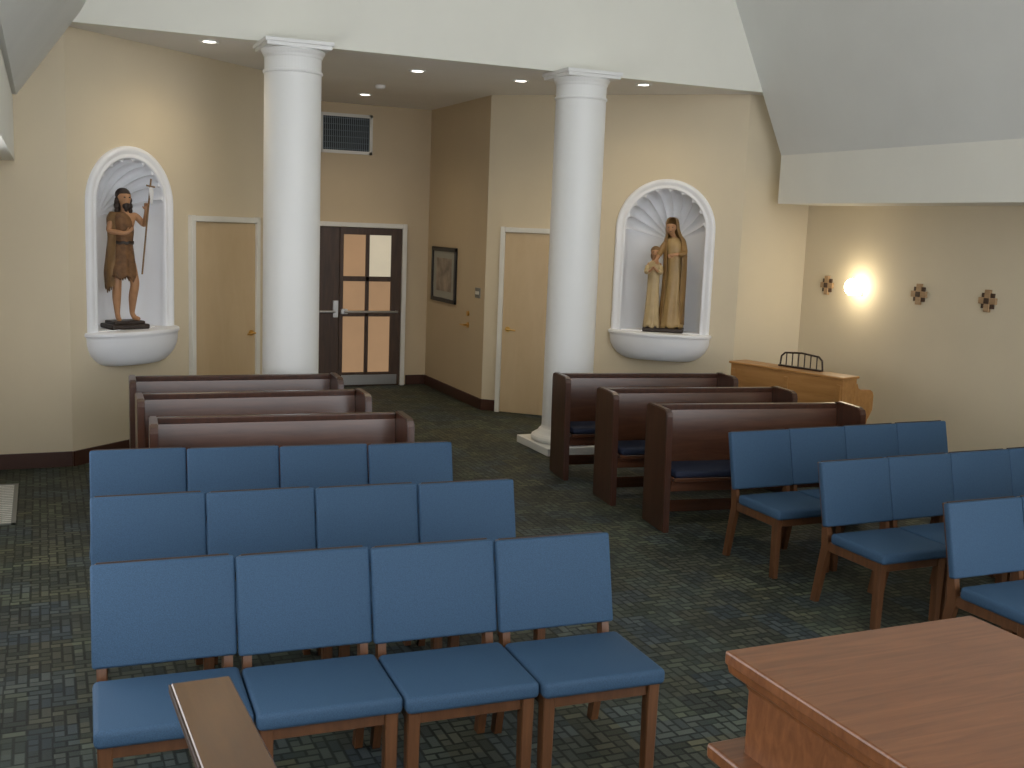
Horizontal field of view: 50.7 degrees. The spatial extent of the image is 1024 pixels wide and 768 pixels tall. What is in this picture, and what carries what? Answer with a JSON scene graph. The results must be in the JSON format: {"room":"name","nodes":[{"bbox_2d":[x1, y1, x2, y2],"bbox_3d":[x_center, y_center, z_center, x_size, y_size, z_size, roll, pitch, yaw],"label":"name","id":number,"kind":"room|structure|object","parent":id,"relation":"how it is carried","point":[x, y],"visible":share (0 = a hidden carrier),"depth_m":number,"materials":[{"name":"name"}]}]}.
{"room":"house of worship","nodes":[
{"label":"house of worship","id":0,"kind":"room"},
{"bbox_2d":[0,33,72,453],"bbox_3d":[-4.118,-1.096,8.857,0.890,3.635,0.140,-1,9,-23],"label":"wall","id":1,"kind":"structure","parent":0,"point":[36,387],"depth_m":8.89,"materials":[{"name":"beige paint"}]},
{"bbox_2d":[0,47,13,160],"bbox_3d":[-1.970,-1.174,3.224,0.640,0.500,11.750,-1,9,-23],"label":"trim","id":2,"kind":"structure","parent":1,"relation":"attached to","point":[6,98],"depth_m":6.86,"materials":[{"name":"paint"}]},
{"bbox_2d":[0,451,72,469],"bbox_3d":[-4.153,0.648,9.038,0.890,0.130,0.020,-1,9,-23],"label":"baseboard","id":3,"kind":"structure","parent":1,"relation":"attached to","point":[45,459],"depth_m":9.09,"materials":[{"name":"brown wood"}]},
{"bbox_2d":[0,0,85,93],"bbox_3d":[-1.009,-3.037,3.213,2.480,3.260,11.520,-1,9,-23],"label":"ceiling","id":4,"kind":"structure","parent":0,"point":[29,29],"depth_m":6.77,"materials":[{"name":"grey paint"}]},
{"bbox_2d":[64,26,263,450],"bbox_3d":[-3.092,-1.275,10.350,0.140,3.635,3.020,6,9,25],"label":"wall","id":5,"kind":"structure","parent":0,"point":[201,118],"depth_m":9.72,"materials":[{"name":"beige paint"}]},
{"bbox_2d":[73,439,129,465],"bbox_3d":[-3.432,0.556,9.855,0.020,0.130,1.420,6,9,25],"label":"baseboard","id":6,"kind":"structure","parent":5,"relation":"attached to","point":[80,457],"depth_m":9.35,"materials":[{"name":"brown wood"}]},
{"bbox_2d":[85,146,179,365],"bbox_3d":[-3.454,-1.141,9.626,0.648,1.921,1.080,6,9,25],"label":"niche","id":7,"kind":"object","parent":5,"relation":"attached to","point":[131,168],"visible":0.79,"depth_m":9.78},
{"bbox_2d":[100,179,154,329],"bbox_3d":[-3.422,-1.160,9.611,0.392,1.331,0.306,-6,12,-44],"label":"statue","id":8,"kind":"object","parent":7,"relation":"on","point":[120,263],"visible":1,"depth_m":9.54,"materials":[{"name":"brown wood"}]},
{"bbox_2d":[188,215,260,374],"bbox_3d":[-2.839,-0.582,10.775,0.095,2.160,1.011,6,9,25],"label":"door","id":9,"kind":"structure","parent":5,"relation":"attached to","point":[224,259],"depth_m":10.71,"materials":[{"name":"brown wood"}]},
{"bbox_2d":[320,101,431,383],"bbox_3d":[-2.186,-1.783,14.059,2.540,3.635,0.140,-1,9,-23],"label":"wall","id":10,"kind":"structure","parent":0,"point":[390,185],"depth_m":14.11,"materials":[{"name":"beige paint"}]},
{"bbox_2d":[318,226,339,373],"bbox_3d":[-2.543,-0.984,13.877,0.658,2.070,0.128,-1,9,-23],"label":"door","id":11,"kind":"structure","parent":10,"relation":"in","point":[329,236],"depth_m":13.95,"materials":[{"name":"brown wood"}]},
{"bbox_2d":[321,112,372,154],"bbox_3d":[-2.112,-3.192,13.770,0.690,0.500,0.025,-1,9,-23],"label":"air vent","id":12,"kind":"object","parent":10,"relation":"in","point":[344,133],"visible":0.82,"depth_m":13.77,"materials":[{"name":"grey metal"}]},
{"bbox_2d":[320,221,407,384],"bbox_3d":[-2.172,-1.028,14.072,1.620,2.140,0.090,-1,9,-23],"label":"trim","id":13,"kind":"structure","parent":10,"relation":"attached to","point":[403,227],"depth_m":14.27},
{"bbox_2d":[338,227,401,385],"bbox_3d":[-1.855,-1.001,14.175,0.833,2.070,0.128,-1,9,-23],"label":"door","id":14,"kind":"structure","parent":10,"relation":"in","point":[370,259],"depth_m":14.20,"materials":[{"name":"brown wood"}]},
{"bbox_2d":[405,375,423,383],"bbox_3d":[-1.321,-0.061,14.629,0.260,0.130,0.020,-1,9,-23],"label":"baseboard","id":15,"kind":"structure","parent":10,"relation":"attached to","point":[409,379],"depth_m":14.62,"materials":[{"name":"brown wood"}]},
{"bbox_2d":[70,24,762,109],"bbox_3d":[-1.298,-3.318,11.868,9.000,0.100,4.480,-1,9,-23],"label":"ceiling","id":16,"kind":"structure","parent":0,"point":[346,75],"depth_m":11.03,"materials":[{"name":"paint"}]},
{"bbox_2d":[199,39,219,43],"bbox_3d":[-2.586,-2.926,9.229,0.180,0.016,0.180,-1,9,-23],"label":"recessed light","id":17,"kind":"object","parent":16,"relation":"in","point":[206,41],"visible":1,"depth_m":9.22,"materials":[{"name":"white glass"}]},
{"bbox_2d":[358,93,372,95],"bbox_3d":[-1.724,-3.397,12.673,0.180,0.016,0.180,-1,9,-23],"label":"recessed light","id":18,"kind":"object","parent":16,"relation":"in","point":[360,94],"visible":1,"depth_m":12.64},
{"bbox_2d":[375,85,385,89],"bbox_3d":[-1.439,-3.243,11.797,0.120,0.043,0.120,-1,9,-23],"label":"smoke detector","id":19,"kind":"object","parent":16,"relation":"attached to","point":[381,87],"visible":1,"depth_m":11.76,"materials":[{"name":"white plastic"}]},
{"bbox_2d":[408,69,425,72],"bbox_3d":[-0.923,-3.054,10.541,0.180,0.016,0.180,-1,9,-23],"label":"recessed light","id":20,"kind":"object","parent":16,"relation":"in","point":[410,70],"visible":1,"depth_m":10.52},
{"bbox_2d":[512,79,528,82],"bbox_3d":[0.090,-3.078,10.969,0.180,0.016,0.180,-1,9,-23],"label":"recessed light","id":21,"kind":"object","parent":16,"relation":"in","point":[514,80],"visible":1,"depth_m":10.94,"materials":[{"name":"white glass"}]},
{"bbox_2d":[635,83,652,86],"bbox_3d":[1.330,-3.021,10.902,0.180,0.016,0.180,-1,9,-23],"label":"recessed light","id":22,"kind":"object","parent":16,"relation":"in","point":[636,84],"visible":1,"depth_m":10.86,"materials":[{"name":"white glass"}]},
{"bbox_2d":[71,0,762,93],"bbox_3d":[-0.384,-4.261,9.703,9.000,2.669,0.130,-1,9,-23],"label":"wall header","id":23,"kind":"structure","parent":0,"point":[688,43],"depth_m":9.93,"materials":[{"name":"white paint"}]},
{"bbox_2d":[425,95,491,398],"bbox_3d":[-0.647,-1.647,13.534,0.140,3.635,2.070,-1,9,-23],"label":"wall","id":24,"kind":"structure","parent":0,"point":[460,132],"depth_m":13.32,"materials":[{"name":"beige paint"}]},
{"bbox_2d":[430,246,457,304],"bbox_3d":[-0.877,-1.404,13.865,0.030,0.700,0.900,-1,9,-23],"label":"framed picture","id":25,"kind":"object","parent":24,"relation":"attached to","point":[444,259],"visible":1,"depth_m":13.84,"materials":[{"name":"beige paper"}]},
{"bbox_2d":[436,257,451,292],"bbox_3d":[-0.876,-1.404,13.865,0.004,0.420,0.560,-1,9,-23],"label":"print","id":26,"kind":"object","parent":25,"relation":"attached to","point":[443,264],"depth_m":13.86},
{"bbox_2d":[424,374,480,409],"bbox_3d":[-0.787,0.087,13.756,0.020,0.130,2.070,-1,9,-23],"label":"baseboard","id":27,"kind":"structure","parent":24,"relation":"attached to","point":[467,398],"depth_m":13.62,"materials":[{"name":"brown wood"}]},
{"bbox_2d":[459,311,468,327],"bbox_3d":[-0.577,-0.793,13.172,0.078,0.203,0.154,-1,9,-23],"label":"door lever","id":28,"kind":"object","parent":24,"relation":"attached to","point":[467,312],"visible":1,"depth_m":13.14,"materials":[{"name":"gold metal"}]},
{"bbox_2d":[475,287,480,297],"bbox_3d":[-0.410,-1.081,12.819,0.019,0.120,0.150,-1,9,-23],"label":"light switch","id":29,"kind":"object","parent":24,"relation":"attached to","point":[477,290],"visible":1,"depth_m":12.81,"materials":[{"name":"white plastic"}]},
{"bbox_2d":[480,399,494,410],"bbox_3d":[-0.281,0.249,12.781,0.191,0.130,0.020,5,9,19],"label":"baseboard","id":30,"kind":"structure","parent":24,"relation":"attached to","point":[486,404],"depth_m":12.78,"materials":[{"name":"brown wood"}]},
{"bbox_2d":[0,384,1000,767],"bbox_3d":[0.795,1.232,7.136,8.710,0.100,15.940,-1,9,-23],"label":"floor","id":31,"kind":"structure","parent":0,"point":[684,603],"depth_m":6.23,"materials":[{"name":"carpet"}]},
{"bbox_2d":[0,483,18,525],"bbox_3d":[-3.829,0.883,7.938,0.350,0.008,1.200,-1,9,-23],"label":"floor vent","id":32,"kind":"object","parent":31,"relation":"in","point":[12,511],"visible":1,"depth_m":7.96,"materials":[{"name":"beige metal"}]},
{"bbox_2d":[89,447,186,559],"bbox_3d":[-2.017,0.826,5.867,0.514,0.858,0.618,-1,9,-20],"label":"chair","id":33,"kind":"object","parent":31,"relation":"on","point":[157,469],"visible":0.22,"depth_m":6.03,"materials":[{"name":"blue fabric"}]},
{"bbox_2d":[90,491,214,680],"bbox_3d":[-1.631,0.982,4.902,0.517,0.858,0.618,-1,9,-21],"label":"chair","id":34,"kind":"object","parent":31,"relation":"on","point":[125,527],"visible":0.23,"depth_m":5.05,"materials":[{"name":"blue fabric"}]},
{"bbox_2d":[90,553,253,767],"bbox_3d":[-1.254,1.135,3.955,0.529,0.858,0.618,-1,9,-21],"label":"chair","id":35,"kind":"object","parent":31,"relation":"on","point":[157,610],"visible":0.8,"depth_m":4.06,"materials":[{"name":"blue fabric"}]},
{"bbox_2d":[169,676,276,767],"bbox_3d":[-0.728,1.297,2.729,0.200,0.931,0.740,-2,9,-24],"label":"stand","id":36,"kind":"object","parent":31,"relation":"on","point":[219,731],"visible":1,"depth_m":2.69,"materials":[{"name":"brown wood"}]},
{"bbox_2d":[187,445,279,554],"bbox_3d":[-1.523,0.823,6.017,0.514,0.858,0.618,-1,9,-20],"label":"chair","id":37,"kind":"object","parent":31,"relation":"on","point":[221,468],"visible":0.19,"depth_m":6.17,"materials":[{"name":"blue fabric"}]},
{"bbox_2d":[129,373,343,447],"bbox_3d":[-2.199,0.387,8.671,1.640,0.900,0.470,-1,9,-20],"label":"pew","id":38,"kind":"object","parent":31,"relation":"on","point":[332,381],"visible":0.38,"depth_m":8.74,"materials":[{"name":"brown wood"}]},
{"bbox_2d":[135,388,371,447],"bbox_3d":[-1.867,0.517,7.871,1.640,0.900,0.470,-1,9,-21],"label":"pew","id":39,"kind":"object","parent":31,"relation":"on","point":[357,400],"visible":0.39,"depth_m":7.95,"materials":[{"name":"brown wood"}]},
{"bbox_2d":[206,486,332,667],"bbox_3d":[-1.139,0.976,5.069,0.517,0.858,0.618,-1,9,-21],"label":"chair","id":40,"kind":"object","parent":31,"relation":"on","point":[245,521],"visible":0.28,"depth_m":5.22,"materials":[{"name":"blue fabric"}]},
{"bbox_2d":[149,411,414,519],"bbox_3d":[-1.474,0.663,6.976,1.640,0.900,0.470,-1,9,-19],"label":"pew","id":41,"kind":"object","parent":31,"relation":"on","point":[368,428],"visible":0.41,"depth_m":7.07,"materials":[{"name":"brown wood"}]},
{"bbox_2d":[253,36,334,373],"bbox_3d":[-1.932,-1.100,9.459,0.740,3.634,0.740,-1,9,-23],"label":"column","id":42,"kind":"structure","parent":31,"relation":"on","point":[292,71],"depth_m":9.20,"materials":[{"name":"white paint"}]},
{"bbox_2d":[235,545,402,767],"bbox_3d":[-0.750,1.129,4.127,0.529,0.858,0.618,-1,9,-21],"label":"chair","id":43,"kind":"object","parent":31,"relation":"on","point":[291,600],"visible":0.97,"depth_m":4.21,"materials":[{"name":"blue fabric"}]},
{"bbox_2d":[280,443,367,547],"bbox_3d":[-1.029,0.820,6.166,0.514,0.858,0.618,-1,9,-20],"label":"chair","id":44,"kind":"object","parent":31,"relation":"on","point":[315,466],"visible":0.21,"depth_m":6.33,"materials":[{"name":"blue fabric"}]},
{"bbox_2d":[315,482,442,657],"bbox_3d":[-0.648,0.971,5.236,0.517,0.858,0.618,-1,9,-21],"label":"chair","id":45,"kind":"object","parent":31,"relation":"on","point":[366,515],"visible":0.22,"depth_m":5.39,"materials":[{"name":"blue fabric"}]},
{"bbox_2d":[368,441,452,571],"bbox_3d":[-0.535,0.817,6.315,0.514,0.858,0.618,-1,9,-20],"label":"chair","id":46,"kind":"object","parent":31,"relation":"on","point":[414,462],"visible":0.22,"depth_m":6.47,"materials":[{"name":"blue fabric"}]},
{"bbox_2d":[370,538,538,767],"bbox_3d":[-0.247,1.123,4.299,0.529,0.858,0.618,-1,9,-21],"label":"chair","id":47,"kind":"object","parent":31,"relation":"on","point":[423,590],"visible":0.94,"depth_m":4.38,"materials":[{"name":"blue fabric"}]},
{"bbox_2d":[416,478,545,647],"bbox_3d":[-0.156,0.965,5.403,0.517,0.858,0.618,-1,9,-21],"label":"chair","id":48,"kind":"object","parent":31,"relation":"on","point":[481,508],"visible":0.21,"depth_m":5.55,"materials":[{"name":"blue fabric"}]},
{"bbox_2d":[517,67,622,456],"bbox_3d":[0.600,-1.164,10.555,0.740,3.634,0.740,-1,9,-23],"label":"column","id":49,"kind":"structure","parent":31,"relation":"on","point":[580,108],"depth_m":10.32,"materials":[{"name":"white paint"}]},
{"bbox_2d":[491,531,664,767],"bbox_3d":[0.256,1.117,4.471,0.529,0.858,0.618,-1,9,-21],"label":"chair","id":50,"kind":"object","parent":31,"relation":"on","point":[554,580],"visible":0.86,"depth_m":4.54,"materials":[{"name":"blue fabric"}]},
{"bbox_2d":[550,372,738,480],"bbox_3d":[1.199,0.363,9.723,1.640,0.900,0.470,0,9,-15],"label":"pew","id":51,"kind":"object","parent":31,"relation":"on","point":[573,412],"visible":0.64,"depth_m":9.68,"materials":[{"name":"brown wood"}]},
{"bbox_2d":[570,421,594,433],"bbox_3d":[1.214,0.380,9.667,1.520,0.050,0.350,0,9,-15],"label":"seat cushion","id":52,"kind":"object","parent":51,"relation":"on","point":[576,427],"depth_m":9.37,"materials":[{"name":"blue fabric"}]},
{"bbox_2d":[593,386,797,505],"bbox_3d":[1.529,0.492,8.932,1.640,0.900,0.470,0,9,-16],"label":"pew","id":53,"kind":"object","parent":31,"relation":"on","point":[620,421],"visible":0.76,"depth_m":8.88,"materials":[{"name":"brown wood"}]},
{"bbox_2d":[618,440,644,454],"bbox_3d":[1.545,0.509,8.876,1.520,0.050,0.350,0,9,-16],"label":"seat cushion","id":54,"kind":"object","parent":53,"relation":"on","point":[625,447],"depth_m":8.58,"materials":[{"name":"blue fabric"}]},
{"bbox_2d":[642,401,865,532],"bbox_3d":[1.851,0.610,8.205,1.640,0.900,0.470,0,9,-15],"label":"pew","id":55,"kind":"object","parent":31,"relation":"on","point":[687,444],"visible":0.63,"depth_m":8.19,"materials":[{"name":"brown wood"}]},
{"bbox_2d":[671,460,730,477],"bbox_3d":[1.867,0.627,8.149,1.520,0.050,0.350,0,9,-15],"label":"seat cushion","id":56,"kind":"object","parent":55,"relation":"on","point":[679,468],"depth_m":7.90,"materials":[{"name":"blue fabric"}]},
{"bbox_2d":[722,429,832,578],"bbox_3d":[1.777,0.779,7.181,0.483,0.858,0.618,-2,9,-24],"label":"chair","id":57,"kind":"object","parent":31,"relation":"on","point":[758,458],"visible":0.89,"depth_m":7.26,"materials":[{"name":"blue fabric"}]},
{"bbox_2d":[729,352,872,421],"bbox_3d":[2.754,0.224,10.428,0.530,1.089,1.310,-5,11,-39],"label":"piano","id":58,"kind":"object","parent":31,"relation":"on","point":[810,385],"visible":0.34,"depth_m":10.09,"materials":[{"name":"brown wood"}]},
{"bbox_2d":[781,426,845,571],"bbox_3d":[2.218,0.766,7.383,0.483,0.858,0.618,-2,9,-24],"label":"chair","id":59,"kind":"object","parent":31,"relation":"on","point":[809,446],"visible":0.48,"depth_m":7.50,"materials":[{"name":"blue fabric"}]},
{"bbox_2d":[707,616,1023,767],"bbox_3d":[1.062,1.287,2.506,0.845,1.150,0.980,-1,9,-23],"label":"altar","id":60,"kind":"object","parent":31,"relation":"on","point":[946,693],"visible":1,"depth_m":2.51,"materials":[{"name":"brown wood"}]},
{"bbox_2d":[810,457,945,629],"bbox_3d":[2.153,0.917,6.331,0.510,0.858,0.618,-2,9,-24],"label":"chair","id":61,"kind":"object","parent":31,"relation":"on","point":[852,491],"visible":0.87,"depth_m":6.39,"materials":[{"name":"blue fabric"}]},
{"bbox_2d":[841,423,941,532],"bbox_3d":[2.659,0.753,7.585,0.483,0.858,0.618,-2,9,-24],"label":"chair","id":62,"kind":"object","parent":31,"relation":"on","point":[879,439],"visible":0.2,"depth_m":7.73,"materials":[{"name":"blue fabric"}]},
{"bbox_2d":[892,420,947,523],"bbox_3d":[3.100,0.741,7.786,0.483,0.858,0.618,-2,9,-24],"label":"chair","id":63,"kind":"object","parent":31,"relation":"on","point":[916,437],"visible":0.22,"depth_m":7.94,"materials":[{"name":"blue fabric"}]},
{"bbox_2d":[883,453,1006,619],"bbox_3d":[2.619,0.904,6.543,0.510,0.858,0.618,-2,9,-24],"label":"chair","id":64,"kind":"object","parent":31,"relation":"on","point":[920,484],"visible":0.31,"depth_m":6.66,"materials":[{"name":"blue fabric"}]},
{"bbox_2d":[948,448,1011,581],"bbox_3d":[3.086,0.891,6.756,0.510,0.858,0.618,-2,9,-24],"label":"chair","id":65,"kind":"object","parent":31,"relation":"on","point":[976,474],"visible":0.3,"depth_m":6.91,"materials":[{"name":"blue fabric"}]},
{"bbox_2d":[942,496,1023,638],"bbox_3d":[2.541,1.063,5.434,0.510,0.858,0.618,-1,9,-23],"label":"chair","id":66,"kind":"object","parent":31,"relation":"on","point":[985,536],"visible":0.92,"depth_m":5.53,"materials":[{"name":"blue fabric"}]},
{"bbox_2d":[1006,447,1023,496],"bbox_3d":[3.552,0.878,6.969,0.510,0.858,0.618,-2,9,-24],"label":"chair","id":67,"kind":"object","parent":31,"relation":"on","point":[1016,454],"visible":0.33,"depth_m":7.04,"materials":[{"name":"blue fabric"}]},
{"bbox_2d":[1012,495,1023,634],"bbox_3d":[3.013,1.052,5.633,0.510,0.858,0.618,-1,9,-23],"label":"chair","id":68,"kind":"object","parent":31,"relation":"on","point":[1020,496],"visible":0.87,"depth_m":5.70,"materials":[{"name":"blue fabric"}]},
{"bbox_2d":[481,94,750,415],"bbox_3d":[1.096,-1.380,12.162,2.916,3.635,0.140,5,9,19],"label":"wall","id":69,"kind":"structure","parent":0,"point":[698,141],"depth_m":11.88,"materials":[{"name":"beige paint"}]},
{"bbox_2d":[494,227,549,414],"bbox_3d":[0.307,-0.701,12.410,1.011,2.160,0.095,5,9,19],"label":"door","id":70,"kind":"structure","parent":69,"relation":"attached to","point":[524,255],"depth_m":12.49,"materials":[{"name":"brown wood"}]},
{"bbox_2d":[608,179,715,361],"bbox_3d":[1.683,-1.259,11.965,1.160,1.986,0.667,5,9,19],"label":"niche","id":71,"kind":"object","parent":69,"relation":"attached to","point":[641,220],"visible":0.84,"depth_m":12.01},
{"bbox_2d":[642,217,687,332],"bbox_3d":[1.696,-1.207,11.922,0.467,1.263,0.354,4,8,10],"label":"statue","id":72,"kind":"object","parent":71,"relation":"on","point":[666,317],"visible":1,"depth_m":11.88,"materials":[{"name":"brown wood"}]},
{"bbox_2d":[733,94,808,365],"bbox_3d":[2.813,-1.270,11.858,0.860,3.635,0.140,-1,9,-23],"label":"wall","id":73,"kind":"structure","parent":0,"point":[773,237],"depth_m":11.76,"materials":[{"name":"beige paint"}]},
{"bbox_2d":[735,0,1023,155],"bbox_3d":[4.793,-3.167,5.727,2.290,3.290,11.520,-1,9,-23],"label":"ceiling","id":74,"kind":"structure","parent":0,"point":[834,75],"depth_m":9.50,"materials":[{"name":"grey paint"}]},
{"bbox_2d":[797,205,1023,451],"bbox_3d":[5.592,-0.248,6.757,0.140,3.300,11.890,-1,9,-23],"label":"wall","id":75,"kind":"structure","parent":0,"point":[952,361],"depth_m":10.32,"materials":[{"name":"beige paint"}]},
{"bbox_2d":[820,276,833,294],"bbox_3d":[3.378,-1.061,11.598,0.039,0.200,0.190,-1,9,-23],"label":"wall cross","id":76,"kind":"object","parent":75,"relation":"attached to","point":[827,285],"visible":1,"depth_m":11.58,"materials":[{"name":"brown wood"}]},
{"bbox_2d":[844,279,862,295],"bbox_3d":[3.517,-0.997,11.107,0.176,0.175,0.190,-1,9,-23],"label":"wall sconce","id":77,"kind":"object","parent":75,"relation":"attached to","point":[852,287],"visible":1,"depth_m":11.05,"materials":[{"name":"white glass"}]},
{"bbox_2d":[778,138,1023,205],"bbox_3d":[5.437,-1.312,6.311,0.730,0.500,11.520,-1,9,-23],"label":"soffit","id":78,"kind":"structure","parent":75,"relation":"attached to","point":[981,173],"depth_m":9.69,"materials":[{"name":"paint"}]},
{"bbox_2d":[911,284,927,304],"bbox_3d":[3.909,-0.863,10.384,0.039,0.200,0.190,-1,9,-23],"label":"wall cross","id":79,"kind":"object","parent":75,"relation":"attached to","point":[919,294],"visible":1,"depth_m":10.36,"materials":[{"name":"brown wood"}]},
{"bbox_2d":[978,289,996,311],"bbox_3d":[4.237,-0.741,9.632,0.039,0.200,0.190,-1,9,-23],"label":"wall cross","id":80,"kind":"object","parent":75,"relation":"attached to","point":[988,300],"visible":1,"depth_m":9.62,"materials":[{"name":"brown wood"}]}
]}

